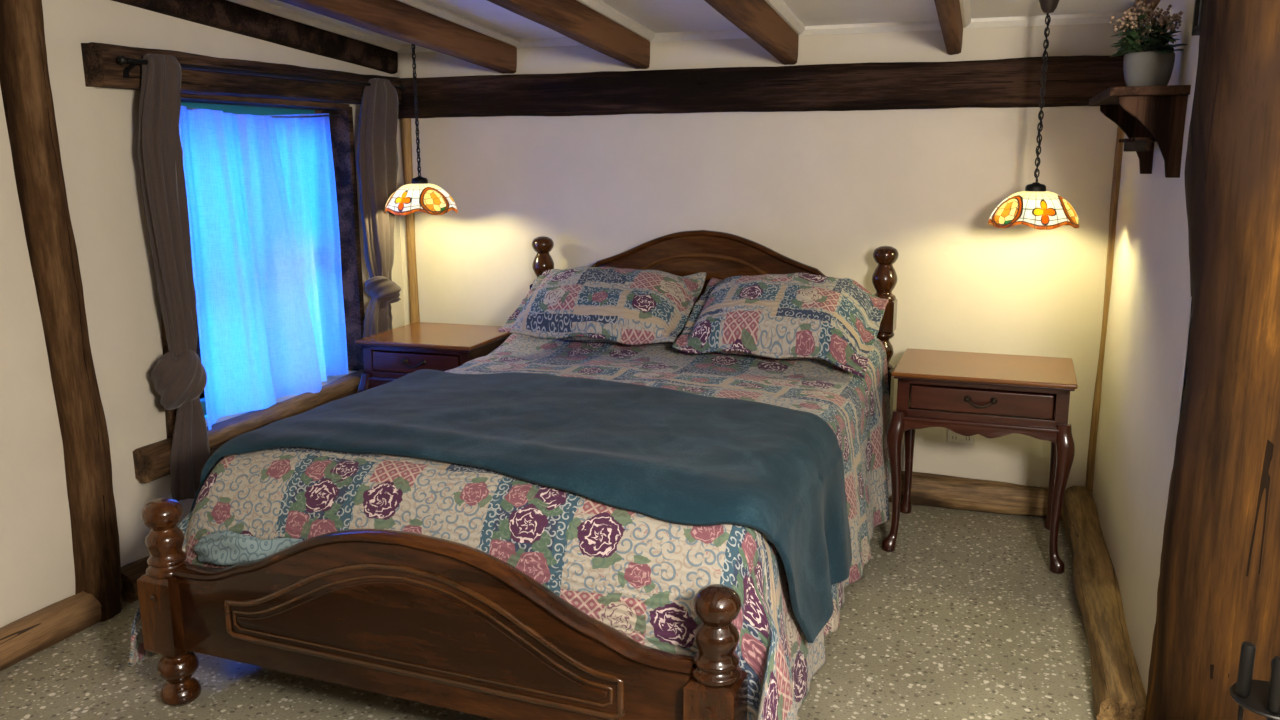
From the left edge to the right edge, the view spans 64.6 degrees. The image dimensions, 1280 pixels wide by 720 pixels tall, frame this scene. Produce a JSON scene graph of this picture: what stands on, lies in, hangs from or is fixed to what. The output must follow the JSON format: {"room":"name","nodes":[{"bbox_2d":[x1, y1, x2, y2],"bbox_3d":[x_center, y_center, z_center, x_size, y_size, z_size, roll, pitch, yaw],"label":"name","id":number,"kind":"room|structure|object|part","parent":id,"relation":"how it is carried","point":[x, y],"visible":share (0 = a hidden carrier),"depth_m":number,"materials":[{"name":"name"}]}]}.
{"room":"bedroom","nodes":[
{"label":"bedroom","id":0,"kind":"room"},
{"bbox_2d":[0,0,404,627],"bbox_3d":[-2.437,-0.198,2.121,0.300,2.620,6.600,4,12,19],"label":"wall","id":1,"kind":"structure","parent":0,"point":[98,127],"depth_m":3.38,"materials":[{"name":"beige paint"}]},
{"bbox_2d":[0,591,121,670],"bbox_3d":[-2.527,1.219,1.509,0.146,0.124,4.270,4,12,19],"label":"baseboard","id":2,"kind":"structure","parent":1,"relation":"attached to","point":[20,639],"depth_m":3.22,"materials":[{"name":"brown wood"}]},
{"bbox_2d":[121,555,149,602],"bbox_3d":[-1.512,0.619,4.403,0.121,0.126,1.860,4,12,19],"label":"baseboard","id":3,"kind":"structure","parent":1,"relation":"attached to","point":[133,571],"depth_m":3.54,"materials":[{"name":"brown wood"}]},
{"bbox_2d":[161,313,176,437],"bbox_3d":[-1.732,-0.325,3.688,0.120,1.282,0.126,4,12,19],"label":"jamb","id":4,"kind":"object","parent":1,"relation":"attached to","point":[170,415],"visible":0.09,"depth_m":3.74,"materials":[{"name":"brown wood"}]},
{"bbox_2d":[81,42,401,105],"bbox_3d":[-1.503,-1.139,4.145,0.118,0.149,1.806,4,12,19],"label":"lintel","id":5,"kind":"object","parent":1,"relation":"attached to","point":[101,66],"visible":0.77,"depth_m":3.84,"materials":[{"name":"brown wood"}]},
{"bbox_2d":[117,55,404,91],"bbox_3d":[-1.435,-1.129,4.104,0.061,0.077,1.717,4,12,19],"label":"curtain rod","id":6,"kind":"object","parent":5,"relation":"attached to","point":[122,59],"visible":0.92,"depth_m":3.84,"materials":[{"name":"black metal"}]},
{"bbox_2d":[137,54,209,500],"bbox_3d":[-1.659,-0.269,3.588,0.150,1.568,0.212,4,12,19],"label":"curtain","id":7,"kind":"object","parent":6,"relation":"hanging from","point":[179,376],"visible":0.97,"depth_m":3.56,"materials":[{"name":"beige fabric"}]},
{"bbox_3d":[-1.651,-0.494,3.544,0.126,1.108,0.191,4,12,19],"label":"panel","id":8,"kind":"part","parent":7,"relation":"part of","materials":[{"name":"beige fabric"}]},
{"bbox_2d":[357,78,400,337],"bbox_3d":[-1.224,-0.573,4.805,0.152,1.476,0.315,4,12,19],"label":"curtain","id":9,"kind":"object","parent":6,"relation":"hanging from","point":[377,153],"visible":0.83,"depth_m":4.73,"materials":[{"name":"beige fabric"}]},
{"bbox_2d":[181,102,314,415],"bbox_3d":[-1.727,-0.445,4.333,0.060,1.258,1.145,4,12,19],"label":"window","id":10,"kind":"structure","parent":1,"relation":"in","point":[235,109],"depth_m":4.23,"materials":[{"name":"clear glass"}]},
{"bbox_3d":[-1.729,-0.445,4.334,0.004,1.158,1.055,4,12,19],"label":"pane","id":11,"kind":"part","parent":10,"relation":"part of","materials":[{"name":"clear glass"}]},
{"bbox_2d":[133,370,363,482],"bbox_3d":[-1.508,0.216,4.381,0.134,0.140,1.666,4,12,19],"label":"sill","id":12,"kind":"structure","parent":1,"relation":"attached to","point":[151,461],"depth_m":4.05,"materials":[{"name":"brown wood"}]},
{"bbox_2d":[187,108,339,117],"bbox_3d":[-1.564,-1.012,4.155,0.008,0.034,1.136,3,12,18],"label":"wire","id":13,"kind":"object","parent":1,"relation":"attached to","point":[190,109],"visible":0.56,"depth_m":4.42,"materials":[{"name":"metal"}]},
{"bbox_2d":[179,106,321,429],"bbox_3d":[-1.573,-0.399,4.138,0.096,1.227,0.786,4,12,19],"label":"sheer curtain","id":14,"kind":"object","parent":13,"relation":"hanging from","point":[257,341],"visible":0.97,"depth_m":4.07,"materials":[{"name":"white fabric"}]},
{"bbox_2d":[263,113,347,381],"bbox_3d":[-1.525,-0.484,4.513,0.096,1.220,0.635,4,12,19],"label":"sheer curtain","id":15,"kind":"object","parent":13,"relation":"hanging from","point":[304,144],"visible":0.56,"depth_m":4.63,"materials":[{"name":"white fabric"}]},
{"bbox_2d":[180,93,349,109],"bbox_3d":[-1.654,-1.067,4.183,0.280,0.024,1.140,4,12,19],"label":"trim","id":16,"kind":"structure","parent":1,"relation":"attached to","point":[194,98],"depth_m":4.17,"materials":[{"name":"brown wood"}]},
{"bbox_2d":[227,0,399,51],"bbox_3d":[-2.203,-1.154,1.994,0.032,0.494,6.280,4,12,19],"label":"trim","id":17,"kind":"structure","parent":1,"relation":"attached to","point":[260,5],"depth_m":4.34,"materials":[{"name":"white wood"}]},
{"bbox_2d":[315,107,364,370],"bbox_3d":[-1.465,-0.568,4.849,0.272,1.250,0.037,4,12,19],"label":"trim","id":18,"kind":"structure","parent":1,"relation":"attached to","point":[341,127],"depth_m":4.79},
{"bbox_2d":[0,502,1096,719],"bbox_3d":[0.075,1.295,1.545,5.700,0.100,6.900,4,12,19],"label":"floor","id":19,"kind":"structure","parent":0,"point":[967,617],"depth_m":3.10,"materials":[{"name":"carpet"}]},
{"bbox_2d":[0,0,120,621],"bbox_3d":[-1.876,-0.197,3.251,0.197,2.216,0.182,4,12,19],"label":"timber post","id":20,"kind":"object","parent":19,"relation":"on","point":[26,91],"visible":0.76,"depth_m":3.21,"materials":[{"name":"brown wood"}]},
{"bbox_2d":[355,322,511,392],"bbox_3d":[-0.922,0.229,4.770,0.593,0.716,0.548,3,12,18],"label":"nightstand","id":21,"kind":"object","parent":19,"relation":"on","point":[390,355],"visible":0.32,"depth_m":4.54,"materials":[{"name":"red wood"}]},
{"bbox_3d":[-1.245,0.334,4.642,0.068,0.563,0.068,3,12,18],"label":"leg","id":22,"kind":"part","parent":21,"relation":"part of","materials":[{"name":"red wood"}]},
{"bbox_3d":[-0.996,0.098,4.511,0.543,0.015,0.030,3,12,18],"label":"waist moulding","id":23,"kind":"part","parent":21,"relation":"part of","materials":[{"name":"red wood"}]},
{"bbox_3d":[-1.003,0.017,4.475,0.117,0.040,0.028,3,12,18],"label":"handle","id":24,"kind":"part","parent":21,"relation":"part of","materials":[{"name":"gold metal"}]},
{"bbox_3d":[-0.955,-0.010,4.620,0.427,0.088,0.282,3,12,18],"label":"drawer","id":25,"kind":"part","parent":21,"relation":"part of","materials":[{"name":"red wood"}]},
{"bbox_3d":[-0.921,-0.103,4.709,0.559,0.010,0.530,3,12,18],"label":"moulding","id":26,"kind":"part","parent":21,"relation":"part of","materials":[{"name":"red wood"}]},
{"bbox_2d":[137,230,898,719],"bbox_3d":[-0.147,0.226,3.555,1.714,1.197,2.447,4,12,21],"label":"bed","id":27,"kind":"object","parent":19,"relation":"on","point":[412,616],"visible":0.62,"depth_m":2.53,"materials":[{"name":"brown wood"}]},
{"bbox_3d":[-1.317,0.782,2.868,0.114,0.392,0.114,4,12,21],"label":"foot post","id":28,"kind":"part","parent":27,"relation":"part of","materials":[{"name":"brown wood"}]},
{"bbox_3d":[-0.581,0.651,2.521,1.088,0.212,0.010,4,12,21],"label":"raised panel","id":29,"kind":"part","parent":27,"relation":"part of","materials":[{"name":"brown wood"}]},
{"bbox_3d":[-0.582,0.651,2.521,1.174,0.298,0.016,4,12,21],"label":"panel moulding","id":30,"kind":"part","parent":27,"relation":"part of","materials":[{"name":"brown wood"}]},
{"bbox_3d":[-0.575,0.538,2.517,1.500,0.225,0.068,4,12,21],"label":"crest moulding","id":31,"kind":"part","parent":27,"relation":"part of","materials":[{"name":"brown wood"}]},
{"bbox_3d":[-0.574,0.651,2.540,1.500,0.428,0.040,4,12,21],"label":"footboard","id":32,"kind":"part","parent":27,"relation":"part of","materials":[{"name":"brown wood"}]},
{"bbox_3d":[0.278,-0.185,4.567,1.100,0.595,0.014,4,12,21],"label":"panel moulding","id":33,"kind":"part","parent":27,"relation":"part of","materials":[{"name":"brown wood"}]},
{"bbox_3d":[0.279,-0.181,4.569,1.037,0.547,0.010,4,12,21],"label":"raised panel","id":34,"kind":"part","parent":27,"relation":"part of","materials":[{"name":"brown wood"}]},
{"bbox_3d":[0.285,-0.143,4.591,1.500,0.863,0.032,4,12,21],"label":"headboard","id":35,"kind":"part","parent":27,"relation":"part of","materials":[{"name":"brown wood"}]},
{"bbox_3d":[0.282,-0.434,4.530,1.505,0.296,0.052,4,12,21],"label":"crest moulding","id":36,"kind":"part","parent":27,"relation":"part of","materials":[{"name":"brown wood"}]},
{"bbox_3d":[0.170,0.892,2.288,0.114,0.392,0.114,4,12,21],"label":"foot post","id":37,"kind":"part","parent":27,"relation":"part of","materials":[{"name":"brown wood"}]},
{"bbox_3d":[1.029,0.196,4.356,0.110,0.925,0.110,4,12,21],"label":"head post","id":38,"kind":"part","parent":27,"relation":"part of","materials":[{"name":"brown wood"}]},
{"bbox_3d":[-0.100,0.305,3.689,1.480,0.292,1.970,4,12,21],"label":"mattress","id":39,"kind":"object","parent":27,"relation":"on","visible":0},
{"bbox_2d":[128,317,891,719],"bbox_3d":[-0.111,0.382,3.512,2.030,0.732,2.437,4,12,21],"label":"bedspread","id":40,"kind":"object","parent":39,"relation":"on","point":[639,575],"visible":0.44,"depth_m":2.71,"materials":[{"name":"multicoloured fabric"}]},
{"bbox_2d":[189,369,851,642],"bbox_3d":[-0.331,0.410,3.140,1.875,0.517,1.168,4,12,21],"label":"throw blanket","id":41,"kind":"object","parent":40,"relation":"on","point":[663,454],"visible":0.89,"depth_m":2.88,"materials":[{"name":"teal fabric"}]},
{"bbox_2d":[498,267,705,344],"bbox_3d":[-0.154,-0.241,4.345,0.780,0.297,0.480,4,12,19],"label":"pillow","id":42,"kind":"object","parent":40,"relation":"on","point":[585,304],"visible":1,"depth_m":4.21,"materials":[{"name":"multicoloured fabric"}]},
{"bbox_2d":[672,273,887,377],"bbox_3d":[0.570,-0.171,4.062,0.754,0.349,0.515,4,12,22],"label":"pillow","id":43,"kind":"object","parent":40,"relation":"on","point":[837,321],"visible":1,"depth_m":3.92,"materials":[{"name":"multicoloured fabric"}]},
{"bbox_2d":[882,348,1077,573],"bbox_3d":[1.344,0.371,4.014,0.667,0.716,0.525,4,12,20],"label":"nightstand","id":44,"kind":"object","parent":19,"relation":"on","point":[988,395],"visible":1,"depth_m":3.79,"materials":[{"name":"red wood"}]},
{"bbox_3d":[0.983,0.469,3.925,0.068,0.563,0.068,4,12,20],"label":"leg","id":45,"kind":"part","parent":44,"relation":"part of","materials":[{"name":"red wood"}]},
{"bbox_3d":[1.151,0.385,4.338,0.063,0.561,0.063,4,12,20],"label":"leg","id":46,"kind":"part","parent":44,"relation":"part of","materials":[{"name":"red wood"}]},
{"bbox_3d":[1.254,0.157,3.733,0.117,0.040,0.028,4,12,20],"label":"handle","id":47,"kind":"part","parent":44,"relation":"part of","materials":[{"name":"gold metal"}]},
{"bbox_3d":[1.262,0.238,3.770,0.617,0.015,0.030,4,12,20],"label":"waist moulding","id":48,"kind":"part","parent":44,"relation":"part of","materials":[{"name":"red wood"}]},
{"bbox_3d":[1.309,0.130,3.876,0.501,0.088,0.282,4,12,20],"label":"drawer","id":49,"kind":"part","parent":44,"relation":"part of","materials":[{"name":"red wood"}]},
{"bbox_3d":[1.345,0.039,3.953,0.633,0.010,0.507,4,12,20],"label":"moulding","id":50,"kind":"part","parent":44,"relation":"part of","materials":[{"name":"red wood"}]},
{"bbox_3d":[1.697,0.424,4.135,0.063,0.561,0.063,4,12,20],"label":"leg","id":51,"kind":"part","parent":44,"relation":"part of","materials":[{"name":"red wood"}]},
{"bbox_3d":[1.544,0.509,3.716,0.068,0.563,0.068,4,12,20],"label":"leg","id":52,"kind":"part","parent":44,"relation":"part of","materials":[{"name":"red wood"}]},
{"bbox_2d":[1143,0,1279,719],"bbox_3d":[1.562,-0.036,2.371,0.610,2.169,0.368,4,12,19],"label":"timber post","id":53,"kind":"object","parent":19,"relation":"on","point":[1218,590],"visible":0.98,"depth_m":2.33,"materials":[{"name":"brown wood"}]},
{"bbox_2d":[1229,659,1279,719],"bbox_3d":[1.211,0.853,1.974,0.176,0.585,0.175,4,12,19],"label":"stand","id":54,"kind":"object","parent":19,"relation":"on","point":[1256,702],"visible":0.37,"depth_m":1.93,"materials":[{"name":"black metal"}]},
{"bbox_2d":[1236,641,1255,719],"bbox_3d":[1.156,0.811,1.976,0.025,0.558,0.024,2,12,11],"label":"poker","id":55,"kind":"object","parent":54,"relation":"hanging from","point":[1248,649],"visible":1,"depth_m":1.92,"materials":[{"name":"black metal"}]},
{"bbox_3d":[1.210,0.649,1.933,0.148,0.006,0.148,4,12,19],"label":"holder plate","id":56,"kind":"part","parent":54,"relation":"part of","materials":[{"name":"black metal"}]},
{"bbox_2d":[1267,656,1279,719],"bbox_3d":[1.181,0.825,1.921,0.040,0.563,0.024,1,12,5],"label":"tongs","id":57,"kind":"object","parent":54,"relation":"hanging from","point":[1273,703],"visible":1,"depth_m":1.87,"materials":[{"name":"black metal"}]},
{"bbox_2d":[261,0,1134,44],"bbox_3d":[0.064,-1.060,1.067,5.700,0.617,6.900,4,12,19],"label":"ceiling","id":58,"kind":"structure","parent":0,"point":[658,16],"depth_m":4.03,"materials":[{"name":"white paint"}]},
{"bbox_2d":[112,0,397,73],"bbox_3d":[-2.256,-1.121,2.028,0.092,0.624,6.308,4,12,19],"label":"ceiling beam","id":59,"kind":"structure","parent":58,"relation":"attached to","point":[225,15],"depth_m":4.12,"materials":[{"name":"brown wood"}]},
{"bbox_2d":[278,0,516,73],"bbox_3d":[-1.646,-1.066,1.825,0.090,0.625,6.308,4,12,19],"label":"ceiling beam","id":60,"kind":"structure","parent":58,"relation":"attached to","point":[395,19],"depth_m":3.97,"materials":[{"name":"brown wood"}]},
{"bbox_2d":[384,44,457,214],"bbox_3d":[-1.007,-1.074,4.570,0.331,0.818,0.331,-9,14,-36],"label":"pendant lamp","id":61,"kind":"object","parent":58,"relation":"hanging from","point":[419,195],"visible":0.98,"depth_m":4.53,"materials":[{"name":"multicoloured glass"}]},
{"bbox_3d":[-1.007,-1.132,4.558,0.016,0.613,0.016,-6,13,-25],"label":"chain","id":62,"kind":"part","parent":61,"relation":"part of","materials":[{"name":"black metal"}]},
{"bbox_3d":[-1.007,-1.132,4.558,0.014,0.598,0.014,4,12,19],"label":"flex cord","id":63,"kind":"part","parent":61,"relation":"part of","materials":[{"name":"black metal"}]},
{"bbox_3d":[-1.005,-0.740,4.638,0.331,0.135,0.331,4,12,19],"label":"lamp shade","id":64,"kind":"part","parent":61,"relation":"part of","materials":[{"name":"multicoloured glass"}]},
{"bbox_2d":[487,0,649,68],"bbox_3d":[-1.016,-1.027,1.612,0.080,0.624,6.308,4,12,19],"label":"ceiling beam","id":65,"kind":"structure","parent":58,"relation":"attached to","point":[572,19],"depth_m":3.87,"materials":[{"name":"brown wood"}]},
{"bbox_2d":[704,0,798,64],"bbox_3d":[-0.377,-0.984,1.397,0.072,0.625,6.308,4,12,19],"label":"ceiling beam","id":66,"kind":"structure","parent":58,"relation":"attached to","point":[757,19],"depth_m":3.74,"materials":[{"name":"brown wood"}]},
{"bbox_2d":[934,0,962,54],"bbox_3d":[0.264,-0.961,1.177,0.061,0.625,6.308,4,12,19],"label":"ceiling beam","id":67,"kind":"structure","parent":58,"relation":"attached to","point":[948,11],"depth_m":3.61,"materials":[{"name":"brown wood"}]},
{"bbox_2d":[988,0,1078,229],"bbox_3d":[1.485,-0.912,3.750,0.323,0.830,0.323,1,12,5],"label":"pendant lamp","id":68,"kind":"object","parent":58,"relation":"hanging from","point":[1035,207],"visible":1,"depth_m":3.72,"materials":[{"name":"multicoloured glass"}]},
{"bbox_3d":[1.487,-0.570,3.820,0.323,0.132,0.323,4,12,19],"label":"lamp shade","id":69,"kind":"part","parent":68,"relation":"part of","materials":[{"name":"multicoloured glass"}]},
{"bbox_3d":[1.485,-0.968,3.739,0.014,0.614,0.014,4,12,19],"label":"flex cord","id":70,"kind":"part","parent":68,"relation":"part of","materials":[{"name":"black metal"}]},
{"bbox_3d":[1.485,-0.968,3.739,0.016,0.628,0.016,-6,13,-25],"label":"chain","id":71,"kind":"part","parent":68,"relation":"part of","materials":[{"name":"black metal"}]},
{"bbox_2d":[1126,0,1160,36],"bbox_3d":[0.899,-0.949,0.956,0.072,0.625,6.308,4,12,19],"label":"ceiling beam","id":72,"kind":"structure","parent":58,"relation":"attached to","point":[1156,2],"depth_m":3.39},
{"bbox_2d":[392,22,1128,492],"bbox_3d":[0.278,-0.461,4.758,3.819,2.060,0.150,4,12,19],"label":"wall","id":73,"kind":"structure","parent":0,"point":[821,190],"depth_m":4.43,"materials":[{"name":"beige paint"}]},
{"bbox_2d":[400,118,419,323],"bbox_3d":[-1.162,-0.363,5.189,0.061,1.710,0.046,4,12,19],"label":"post","id":74,"kind":"object","parent":73,"relation":"attached to","point":[405,123],"visible":0.59,"depth_m":5.11,"materials":[{"name":"brown wood"}]},
{"bbox_2d":[397,44,432,52],"bbox_3d":[-0.930,-1.511,4.871,0.556,0.044,0.026,4,12,19],"label":"trim","id":75,"kind":"structure","parent":73,"relation":"attached to","point":[404,48],"depth_m":4.93,"materials":[{"name":"white paint"}]},
{"bbox_2d":[397,0,519,46],"bbox_3d":[-1.594,-1.116,1.788,0.032,0.494,6.280,4,12,19],"label":"trim","id":76,"kind":"structure","parent":73,"relation":"attached to","point":[424,5],"depth_m":4.22,"materials":[{"name":"white wood"}]},
{"bbox_2d":[516,37,582,47],"bbox_3d":[-0.308,-1.472,4.661,0.584,0.044,0.026,4,12,19],"label":"trim","id":77,"kind":"structure","parent":73,"relation":"attached to","point":[558,41],"depth_m":4.70,"materials":[{"name":"white paint"}]},
{"bbox_2d":[577,0,654,40],"bbox_3d":[-0.968,-1.076,1.577,0.032,0.494,6.280,4,12,19],"label":"trim","id":78,"kind":"structure","parent":73,"relation":"attached to","point":[598,6],"depth_m":4.11,"materials":[{"name":"white wood"}]},
{"bbox_2d":[650,29,749,41],"bbox_3d":[0.327,-1.431,4.447,0.601,0.044,0.026,4,12,19],"label":"trim","id":79,"kind":"structure","parent":73,"relation":"attached to","point":[735,33],"depth_m":4.46,"materials":[{"name":"white paint"}]},
{"bbox_2d":[398,55,1125,118],"bbox_3d":[0.344,-1.191,4.473,3.299,0.197,0.076,4,12,19],"label":"beam","id":80,"kind":"structure","parent":73,"relation":"attached to","point":[1070,80],"depth_m":4.36,"materials":[{"name":"brown wood"}]},
{"bbox_2d":[765,0,804,34],"bbox_3d":[-0.334,-1.035,1.363,0.032,0.494,6.280,4,12,19],"label":"trim","id":81,"kind":"structure","parent":73,"relation":"attached to","point":[782,10],"depth_m":3.99,"materials":[{"name":"white wood"}]},
{"bbox_2d":[798,20,940,35],"bbox_3d":[0.967,-1.391,4.230,0.613,0.044,0.026,4,12,19],"label":"trim","id":82,"kind":"structure","parent":73,"relation":"attached to","point":[934,24],"depth_m":4.22,"materials":[{"name":"white wood"}]},
{"bbox_2d":[947,429,974,443],"bbox_3d":[1.407,0.329,4.436,0.116,0.072,0.016,4,12,19],"label":"power outlet","id":83,"kind":"object","parent":73,"relation":"attached to","point":[954,437],"visible":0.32,"depth_m":4.44,"materials":[{"name":"white plastic"}]},
{"bbox_2d":[959,0,970,26],"bbox_3d":[0.303,-0.995,1.148,0.032,0.494,6.280,4,12,19],"label":"trim","id":84,"kind":"structure","parent":73,"relation":"attached to","point":[964,4],"depth_m":3.85,"materials":[{"name":"white wood"}]},
{"bbox_2d":[889,471,1067,518],"bbox_3d":[0.316,0.516,4.805,3.239,0.158,0.126,4,12,19],"label":"baseboard","id":85,"kind":"structure","parent":73,"relation":"attached to","point":[927,489],"depth_m":4.37,"materials":[{"name":"brown wood"}]},
{"bbox_2d":[963,12,1123,28],"bbox_3d":[1.600,-1.350,4.016,0.607,0.044,0.026,4,12,19],"label":"trim","id":86,"kind":"structure","parent":73,"relation":"attached to","point":[1089,18],"depth_m":4.01,"materials":[{"name":"white wood"}]},
{"bbox_2d":[1085,127,1123,491],"bbox_3d":[1.906,-0.226,4.141,0.041,1.590,0.041,4,12,19],"label":"post","id":87,"kind":"object","parent":73,"relation":"attached to","point":[1120,134],"visible":0.77,"depth_m":4.12,"materials":[{"name":"brown wood"}]},
{"bbox_2d":[1091,0,1199,695],"bbox_3d":[1.699,-0.262,3.269,0.155,2.250,1.760,4,12,19],"label":"wall","id":88,"kind":"structure","parent":0,"point":[1144,376],"depth_m":3.07,"materials":[{"name":"beige paint"}]},
{"bbox_2d":[1061,486,1146,719],"bbox_3d":[1.584,0.776,3.517,0.157,0.161,1.731,4,12,19],"label":"baseboard","id":89,"kind":"structure","parent":88,"relation":"attached to","point":[1119,693],"depth_m":3.19,"materials":[{"name":"brown wood"}]},
{"bbox_2d":[1088,85,1190,177],"bbox_3d":[1.462,-0.671,3.009,0.203,0.240,0.660,4,12,19],"label":"wall shelf","id":90,"kind":"object","parent":88,"relation":"attached to","point":[1148,115],"visible":0.93,"depth_m":2.72,"materials":[{"name":"brown wood"}]},
{"bbox_3d":[1.464,-0.630,2.986,0.016,0.030,0.498,4,12,19],"label":"rail","id":91,"kind":"part","parent":90,"relation":"part of","materials":[{"name":"brown wood"}]},
{"bbox_2d":[1109,0,1187,85],"bbox_3d":[1.405,-0.877,2.802,0.212,0.247,0.244,4,12,19],"label":"potted plant","id":92,"kind":"object","parent":90,"relation":"on","point":[1150,61],"visible":0.95,"depth_m":2.77,"materials":[{"name":"green plant"}]},
{"bbox_3d":[1.412,-0.803,2.816,0.128,0.096,0.128,4,12,19],"label":"pot","id":93,"kind":"part","parent":92,"relation":"part of","materials":[{"name":"white ceramic"}]},
{"bbox_2d":[1191,0,1203,35],"bbox_3d":[1.392,-0.940,2.493,0.022,0.260,0.109,4,12,19],"label":"picture frame","id":94,"kind":"object","parent":88,"relation":"attached to","point":[1198,5],"visible":0.48,"depth_m":2.54,"materials":[{"name":"black metal"}]}
]}

